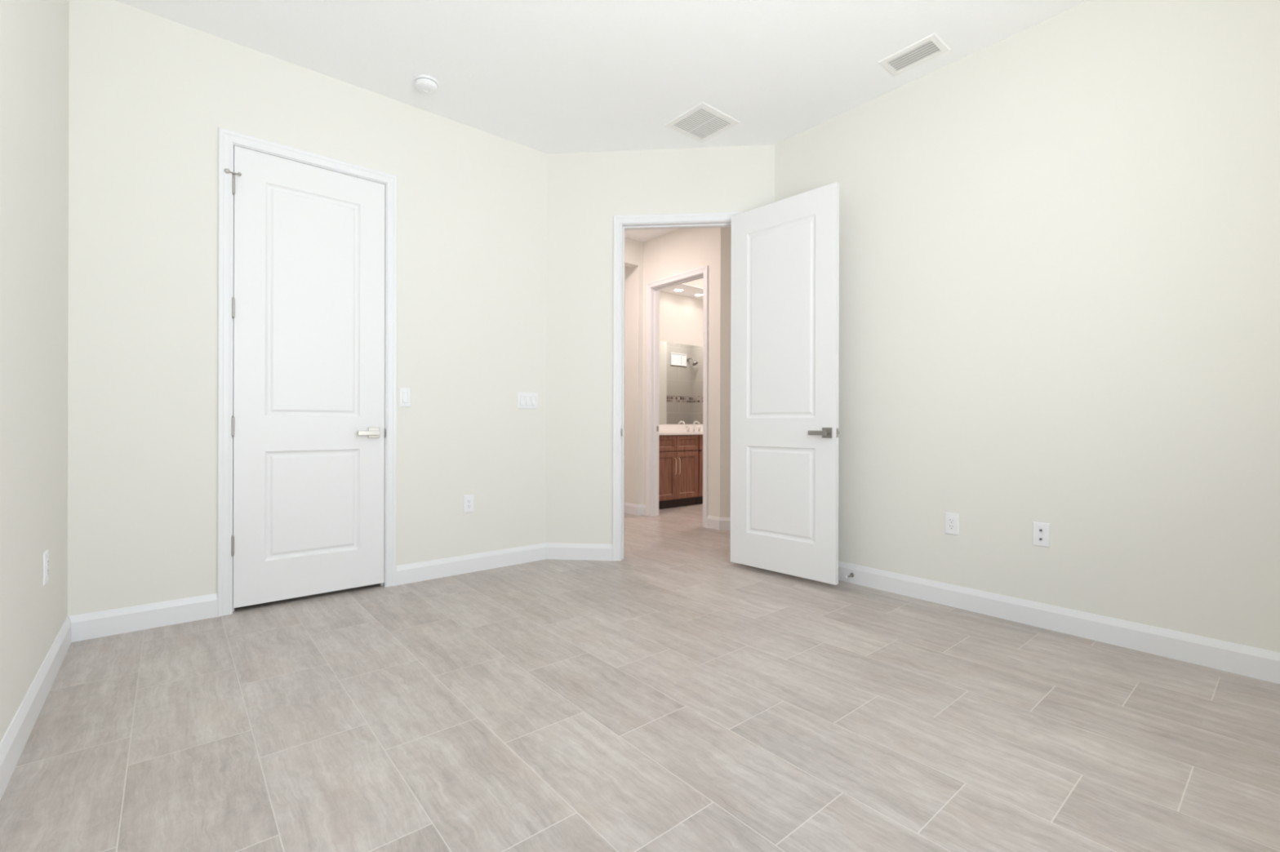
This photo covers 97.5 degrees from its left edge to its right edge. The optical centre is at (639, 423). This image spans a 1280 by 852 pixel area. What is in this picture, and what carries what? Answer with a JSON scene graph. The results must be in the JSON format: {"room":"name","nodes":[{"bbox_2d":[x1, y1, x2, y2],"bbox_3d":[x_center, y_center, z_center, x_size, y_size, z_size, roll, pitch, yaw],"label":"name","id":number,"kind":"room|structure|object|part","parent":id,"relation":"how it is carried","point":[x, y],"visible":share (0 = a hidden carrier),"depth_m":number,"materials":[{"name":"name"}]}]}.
{"room":"empty bedroom","nodes":[
{"label":"empty bedroom","id":0,"kind":"room"},
{"bbox_2d":[0,0,69,742],"bbox_3d":[-2.253,-0.501,2.049,0.115,2.992,7.165,0,0,-40],"label":"wall","id":1,"kind":"structure","parent":0,"point":[34,33],"depth_m":1.89,"materials":[{"name":"white paint"}]},
{"bbox_2d":[0,616,71,800],"bbox_3d":[-1.290,0.938,0.994,0.014,0.118,4.077,0,0,-40],"label":"baseboard","id":2,"kind":"structure","parent":1,"relation":"attached to","point":[12,744],"depth_m":1.81,"materials":[{"name":"white paint"}]},
{"bbox_2d":[43,550,48,585],"bbox_3d":[-2.209,0.535,2.090,0.008,0.118,0.072,0,0,-40],"label":"power outlet","id":3,"kind":"object","parent":1,"relation":"attached to","point":[46,560],"visible":1,"depth_m":2.08,"materials":[{"name":"white plastic"}]},
{"bbox_2d":[67,0,546,616],"bbox_3d":[-1.682,-0.500,3.395,2.488,2.992,0.115,0,0,-40],"label":"wall","id":4,"kind":"structure","parent":0,"point":[150,95],"depth_m":2.87,"materials":[{"name":"white paint"}]},
{"bbox_2d":[68,593,217,642],"bbox_3d":[-2.390,0.935,2.722,0.545,0.118,0.014,0,0,-40],"label":"baseboard","id":5,"kind":"structure","parent":4,"relation":"attached to","point":[91,625],"depth_m":2.71,"materials":[{"name":"white paint"}]},
{"bbox_2d":[224,145,385,608],"bbox_3d":[-1.855,-0.245,3.165,0.790,2.430,0.093,0,0,-40],"label":"door","id":6,"kind":"structure","parent":4,"relation":"in","point":[308,300],"depth_m":3.16,"materials":[{"name":"white paint"}]},
{"bbox_3d":[-1.605,0.056,3.324,0.120,0.027,0.014,0,0,-40],"label":"lever","id":7,"kind":"part","parent":6,"relation":"part of","materials":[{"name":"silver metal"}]},
{"bbox_3d":[-1.605,0.055,3.385,0.064,0.064,0.009,0,0,-40],"label":"handle","id":8,"kind":"part","parent":6,"relation":"part of","materials":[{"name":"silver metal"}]},
{"bbox_2d":[217,127,397,617],"bbox_3d":[-1.881,-0.266,3.229,0.882,2.522,0.150,0,0,-40],"label":"trim","id":9,"kind":"structure","parent":4,"relation":"attached to","point":[228,139],"depth_m":2.94,"materials":[{"name":"white paint"}]},
{"bbox_2d":[399,387,410,407],"bbox_3d":[-1.462,-0.164,3.497,0.070,0.117,0.012,0,0,-40],"label":"light switch","id":10,"kind":"object","parent":4,"relation":"attached to","point":[404,393],"visible":1,"depth_m":3.49,"materials":[{"name":"white plastic"}]},
{"bbox_2d":[463,494,474,513],"bbox_3d":[-1.147,0.537,3.765,0.072,0.118,0.008,0,0,-40],"label":"power outlet","id":11,"kind":"object","parent":4,"relation":"attached to","point":[468,500],"visible":1,"depth_m":3.76,"materials":[{"name":"white plastic"}]},
{"bbox_2d":[466,503,471,508],"bbox_3d":[-1.145,0.554,3.763,0.033,0.030,0.003,0,0,-40],"label":"socket","id":12,"kind":"object","parent":11,"relation":"attached to","point":[468,505],"depth_m":3.76,"materials":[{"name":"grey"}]},
{"bbox_2d":[466,498,471,503],"bbox_3d":[-1.145,0.521,3.763,0.033,0.030,0.003,0,0,-40],"label":"socket","id":13,"kind":"object","parent":11,"relation":"attached to","point":[468,500],"depth_m":3.76,"materials":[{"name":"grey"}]},
{"bbox_2d":[396,542,546,585],"bbox_3d":[-1.097,0.938,3.803,1.061,0.118,0.014,0,0,-40],"label":"baseboard","id":14,"kind":"structure","parent":4,"relation":"attached to","point":[444,567],"depth_m":3.75,"materials":[{"name":"white paint"}]},
{"bbox_2d":[517,392,537,408],"bbox_3d":[-0.807,-0.165,4.045,0.162,0.117,0.012,0,0,-40],"label":"light switch","id":15,"kind":"object","parent":4,"relation":"attached to","point":[525,400],"visible":1,"depth_m":4.04,"materials":[{"name":"white plastic"}]},
{"bbox_2d":[114,0,1088,242],"bbox_3d":[1.098,-2.049,4.304,8.400,0.120,8.400,0,0,-40],"label":"ceiling","id":16,"kind":"structure","parent":0,"point":[548,77],"depth_m":2.99,"materials":[{"name":"white paint"}]},
{"bbox_2d":[413,75,438,93],"bbox_3d":[-1.246,-1.971,3.275,0.136,0.048,0.136,0,0,-40],"label":"smoke detector","id":17,"kind":"object","parent":16,"relation":"attached to","point":[425,84],"visible":1,"depth_m":3.24,"materials":[{"name":"white plastic"}]},
{"bbox_2d":[663,102,740,142],"bbox_3d":[0.411,-1.989,3.726,0.364,0.012,0.358,0,0,-40],"label":"ceiling vent","id":18,"kind":"object","parent":16,"relation":"in","point":[700,123],"visible":1,"depth_m":3.71,"materials":[{"name":"white metal"}]},
{"bbox_2d":[877,32,950,76],"bbox_3d":[1.478,-1.987,3.034,0.197,0.011,0.300,0,0,-40],"label":"ceiling vent","id":19,"kind":"object","parent":16,"relation":"in","point":[931,46],"visible":1,"depth_m":3.02,"materials":[{"name":"white metal"}]},
{"bbox_2d":[624,237,639,267],"bbox_3d":[-0.672,-1.860,5.653,1.617,0.268,0.120,0,0,-40],"label":"wall","id":20,"kind":"structure","parent":0,"point":[632,246],"depth_m":6.07,"materials":[{"name":"white paint"}]},
{"bbox_2d":[624,241,643,504],"bbox_3d":[-0.522,-0.497,6.870,0.178,2.992,1.790,0,0,-40],"label":"wall","id":21,"kind":"structure","parent":0,"point":[633,277],"depth_m":6.20,"materials":[{"name":"white paint"}]},
{"bbox_2d":[624,502,638,515],"bbox_3d":[-0.595,0.940,6.802,0.014,0.118,1.804,0,0,-40],"label":"baseboard","id":22,"kind":"structure","parent":21,"relation":"attached to","point":[630,508],"depth_m":6.19,"materials":[{"name":"white paint"}]},
{"bbox_2d":[0,503,1279,851],"bbox_3d":[1.091,1.063,4.304,8.400,0.120,8.400,0,0,-40],"label":"floor","id":23,"kind":"structure","parent":0,"point":[673,695],"depth_m":1.85,"materials":[{"name":"tile"}]},
{"bbox_2d":[658,435,697,509],"bbox_3d":[0.260,0.567,6.863,0.763,0.867,0.605,0,0,-40],"label":"vanity cabinet","id":24,"kind":"object","parent":23,"relation":"on","point":[677,454],"visible":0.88,"depth_m":6.68,"materials":[{"name":"brown wood"}]},
{"bbox_3d":[0.281,0.231,6.545,0.372,0.176,0.019,0,0,-40],"label":"drawer","id":25,"kind":"part","parent":24,"relation":"part of","materials":[{"name":"brown wood"}]},
{"bbox_3d":[0.280,0.614,6.545,0.372,0.554,0.019,0,0,-40],"label":"cabinet door","id":26,"kind":"part","parent":24,"relation":"part of","materials":[{"name":"brown wood"}]},
{"bbox_3d":[0.467,0.505,6.665,0.012,0.199,0.036,0,0,-40],"label":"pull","id":27,"kind":"part","parent":24,"relation":"part of","materials":[{"name":"silver metal"}]},
{"bbox_2d":[658,424,702,435],"bbox_3d":[0.601,0.140,7.152,1.900,0.257,0.599,0,0,-40],"label":"countertop","id":28,"kind":"structure","parent":24,"relation":"on","point":[664,429],"depth_m":7.33,"materials":[{"name":"white stone"}]},
{"bbox_2d":[684,420,702,431],"bbox_3d":[0.747,0.033,7.477,0.342,0.152,0.136,0,0,-40],"label":"faucet","id":29,"kind":"object","parent":28,"relation":"on","point":[695,421],"visible":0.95,"depth_m":7.50,"materials":[{"name":"silver metal"}]},
{"bbox_3d":[0.747,0.033,7.477,0.048,0.152,0.136,0,0,-40],"label":"spout","id":30,"kind":"part","parent":29,"relation":"part of","materials":[{"name":"silver metal"}]},
{"bbox_3d":[0.569,0.231,6.786,0.372,0.176,0.019,0,0,-40],"label":"drawer","id":31,"kind":"part","parent":24,"relation":"part of","materials":[{"name":"brown wood"}]},
{"bbox_3d":[0.569,0.614,6.786,0.372,0.554,0.019,0,0,-40],"label":"cabinet door","id":32,"kind":"part","parent":24,"relation":"part of","materials":[{"name":"brown wood"}]},
{"bbox_2d":[695,434,702,504],"bbox_3d":[0.850,0.569,7.356,0.765,0.867,0.605,0,0,-40],"label":"vanity cabinet","id":33,"kind":"object","parent":23,"relation":"on","point":[699,500],"visible":0.2,"depth_m":6.93,"materials":[{"name":"brown wood"}]},
{"bbox_3d":[0.871,0.232,7.038,0.372,0.176,0.019,0,0,-40],"label":"drawer","id":34,"kind":"part","parent":33,"relation":"part of","materials":[{"name":"brown wood"}]},
{"bbox_3d":[0.870,0.615,7.038,0.372,0.554,0.019,0,0,-40],"label":"cabinet door","id":35,"kind":"part","parent":33,"relation":"part of","materials":[{"name":"brown wood"}]},
{"bbox_2d":[546,144,775,544],"bbox_3d":[0.139,-0.496,4.133,1.657,2.992,0.115,0,0,5],"label":"wall","id":36,"kind":"structure","parent":0,"point":[585,191],"depth_m":4.12,"materials":[{"name":"white paint"}]},
{"bbox_2d":[546,542,612,560],"bbox_3d":[-0.448,0.940,4.120,0.498,0.118,0.014,0,0,5],"label":"baseboard","id":37,"kind":"structure","parent":36,"relation":"attached to","point":[557,551],"depth_m":4.11,"materials":[{"name":"white paint"}]},
{"bbox_2d":[612,211,742,564],"bbox_3d":[0.273,-0.257,4.121,0.932,2.516,0.150,0,0,5],"label":"trim","id":38,"kind":"structure","parent":36,"relation":"attached to","point":[621,224],"depth_m":4.09,"materials":[{"name":"white paint"}]},
{"bbox_2d":[730,182,839,585],"bbox_3d":[0.923,-0.243,3.683,0.151,2.430,0.808,0,0,-44],"label":"door","id":39,"kind":"structure","parent":36,"relation":"in","point":[784,258],"depth_m":3.63,"materials":[{"name":"white paint"}]},
{"bbox_3d":[1.080,0.057,3.419,0.014,0.027,0.120,0,0,-44],"label":"lever","id":40,"kind":"part","parent":39,"relation":"part of","materials":[{"name":"silver metal"}]},
{"bbox_3d":[1.140,0.056,3.423,0.009,0.064,0.064,0,0,-44],"label":"handle","id":41,"kind":"part","parent":39,"relation":"part of","materials":[{"name":"silver metal"}]},
{"bbox_2d":[642,227,720,517],"bbox_3d":[0.439,-0.495,5.770,0.115,2.992,1.130,0,0,-40],"label":"wall","id":42,"kind":"structure","parent":0,"point":[679,251],"depth_m":5.42,"materials":[{"name":"white paint"}]},
{"bbox_2d":[638,504,645,515],"bbox_3d":[0.022,0.941,6.114,0.078,0.118,0.072,0,0,-40],"label":"baseboard","id":43,"kind":"structure","parent":42,"relation":"attached to","point":[640,506],"depth_m":6.13,"materials":[{"name":"white paint"}]},
{"bbox_2d":[645,265,708,527],"bbox_3d":[0.411,-0.262,5.802,0.149,2.526,0.903,0,0,-40],"label":"trim","id":44,"kind":"structure","parent":42,"relation":"attached to","point":[652,392],"depth_m":6.06,"materials":[{"name":"white paint"}]},
{"bbox_2d":[706,515,719,529],"bbox_3d":[0.700,0.943,5.352,0.014,0.118,0.161,0,0,-40],"label":"baseboard","id":45,"kind":"structure","parent":42,"relation":"attached to","point":[713,522],"depth_m":5.35,"materials":[{"name":"white paint"}]},
{"bbox_2d":[659,291,703,346],"bbox_3d":[0.989,-0.494,7.941,3.515,2.992,0.115,0,0,-40],"label":"wall","id":46,"kind":"structure","parent":0,"point":[681,317],"depth_m":7.50,"materials":[{"name":"white paint"}]},
{"bbox_2d":[658,341,702,424],"bbox_3d":[0.409,-0.529,7.375,1.810,1.071,0.007,0,0,-40],"label":"wall mirror","id":47,"kind":"object","parent":46,"relation":"attached to","point":[681,366],"visible":0.29,"depth_m":7.48,"materials":[{"name":"mirror"}]},
{"bbox_2d":[658,424,702,431],"bbox_3d":[0.415,0.059,7.374,1.900,0.097,0.018,0,0,-40],"label":"backsplash","id":48,"kind":"structure","parent":46,"relation":"attached to","point":[662,428],"depth_m":7.44,"materials":[{"name":"white stone"}]},
{"bbox_2d":[659,283,703,299],"bbox_3d":[1.131,-1.717,7.696,3.415,0.010,0.440,0,0,-40],"label":"ceiling","id":49,"kind":"structure","parent":0,"point":[690,291],"depth_m":7.25,"materials":[{"name":"white paint"}]},
{"bbox_2d":[672,288,684,291],"bbox_3d":[0.496,-1.710,7.188,0.154,0.008,0.154,0,0,-40],"label":"recessed light","id":50,"kind":"object","parent":49,"relation":"in","point":[677,289],"visible":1,"depth_m":7.17,"materials":[{"name":"white plastic"}]},
{"bbox_2d":[693,293,703,296],"bbox_3d":[0.785,-1.709,7.449,0.154,0.008,0.154,0,0,-40],"label":"recessed light","id":51,"kind":"object","parent":49,"relation":"in","point":[697,294],"visible":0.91,"depth_m":7.44,"materials":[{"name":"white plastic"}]},
{"bbox_2d":[683,278,703,288],"bbox_3d":[1.132,-1.856,7.696,3.415,0.267,0.440,0,0,-40],"label":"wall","id":52,"kind":"structure","parent":0,"point":[700,282],"depth_m":7.07,"materials":[{"name":"white paint"}]},
{"bbox_2d":[720,226,731,517],"bbox_3d":[1.500,-0.492,5.234,1.454,2.992,0.334,0,0,18],"label":"wall","id":53,"kind":"structure","parent":0,"point":[726,233],"depth_m":5.29,"materials":[{"name":"white paint"}]},
{"bbox_2d":[719,517,730,530],"bbox_3d":[1.271,0.944,5.246,1.052,0.118,0.014,0,0,5],"label":"baseboard","id":54,"kind":"structure","parent":53,"relation":"attached to","point":[724,522],"depth_m":5.28,"materials":[{"name":"white paint"}]},
{"bbox_2d":[774,0,1279,653],"bbox_3d":[1.972,-0.491,2.881,0.115,2.992,3.020,0,0,-40],"label":"wall","id":55,"kind":"structure","parent":0,"point":[1060,237],"depth_m":2.67,"materials":[{"name":"white paint"}]},
{"bbox_2d":[844,573,853,578],"bbox_3d":[1.301,0.951,3.502,0.083,0.026,0.026,0,0,-40],"label":"door stop","id":56,"kind":"object","parent":55,"relation":"attached to","point":[851,575],"visible":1,"depth_m":3.51,"materials":[{"name":"silver metal"}]},
{"bbox_2d":[945,512,959,535],"bbox_3d":[1.715,0.551,3.089,0.008,0.118,0.072,0,0,-40],"label":"power outlet","id":57,"kind":"object","parent":55,"relation":"attached to","point":[952,520],"visible":1,"depth_m":3.08,"materials":[{"name":"white plastic"}]},
{"bbox_2d":[948,524,955,529],"bbox_3d":[1.713,0.567,3.087,0.003,0.030,0.033,0,0,-40],"label":"socket","id":58,"kind":"object","parent":57,"relation":"attached to","point":[951,526],"depth_m":3.08,"materials":[{"name":"grey plastic"}]},
{"bbox_2d":[948,517,955,524],"bbox_3d":[1.713,0.534,3.087,0.003,0.030,0.033,0,0,-40],"label":"socket","id":59,"kind":"object","parent":57,"relation":"attached to","point":[951,520],"depth_m":3.09,"materials":[{"name":"grey plastic"}]},
{"bbox_2d":[1032,521,1049,547],"bbox_3d":[1.978,0.547,2.770,0.016,0.118,0.072,0,0,-40],"label":"outlet","id":60,"kind":"object","parent":55,"relation":"attached to","point":[1041,531],"visible":1,"depth_m":2.77,"materials":[{"name":"white plastic"}]},
{"bbox_2d":[838,561,1279,684],"bbox_3d":[1.882,0.946,2.884,0.014,0.118,2.905,0,0,-40],"label":"baseboard","id":61,"kind":"structure","parent":55,"relation":"attached to","point":[1230,657],"depth_m":2.63,"materials":[{"name":"white paint"}]}
]}

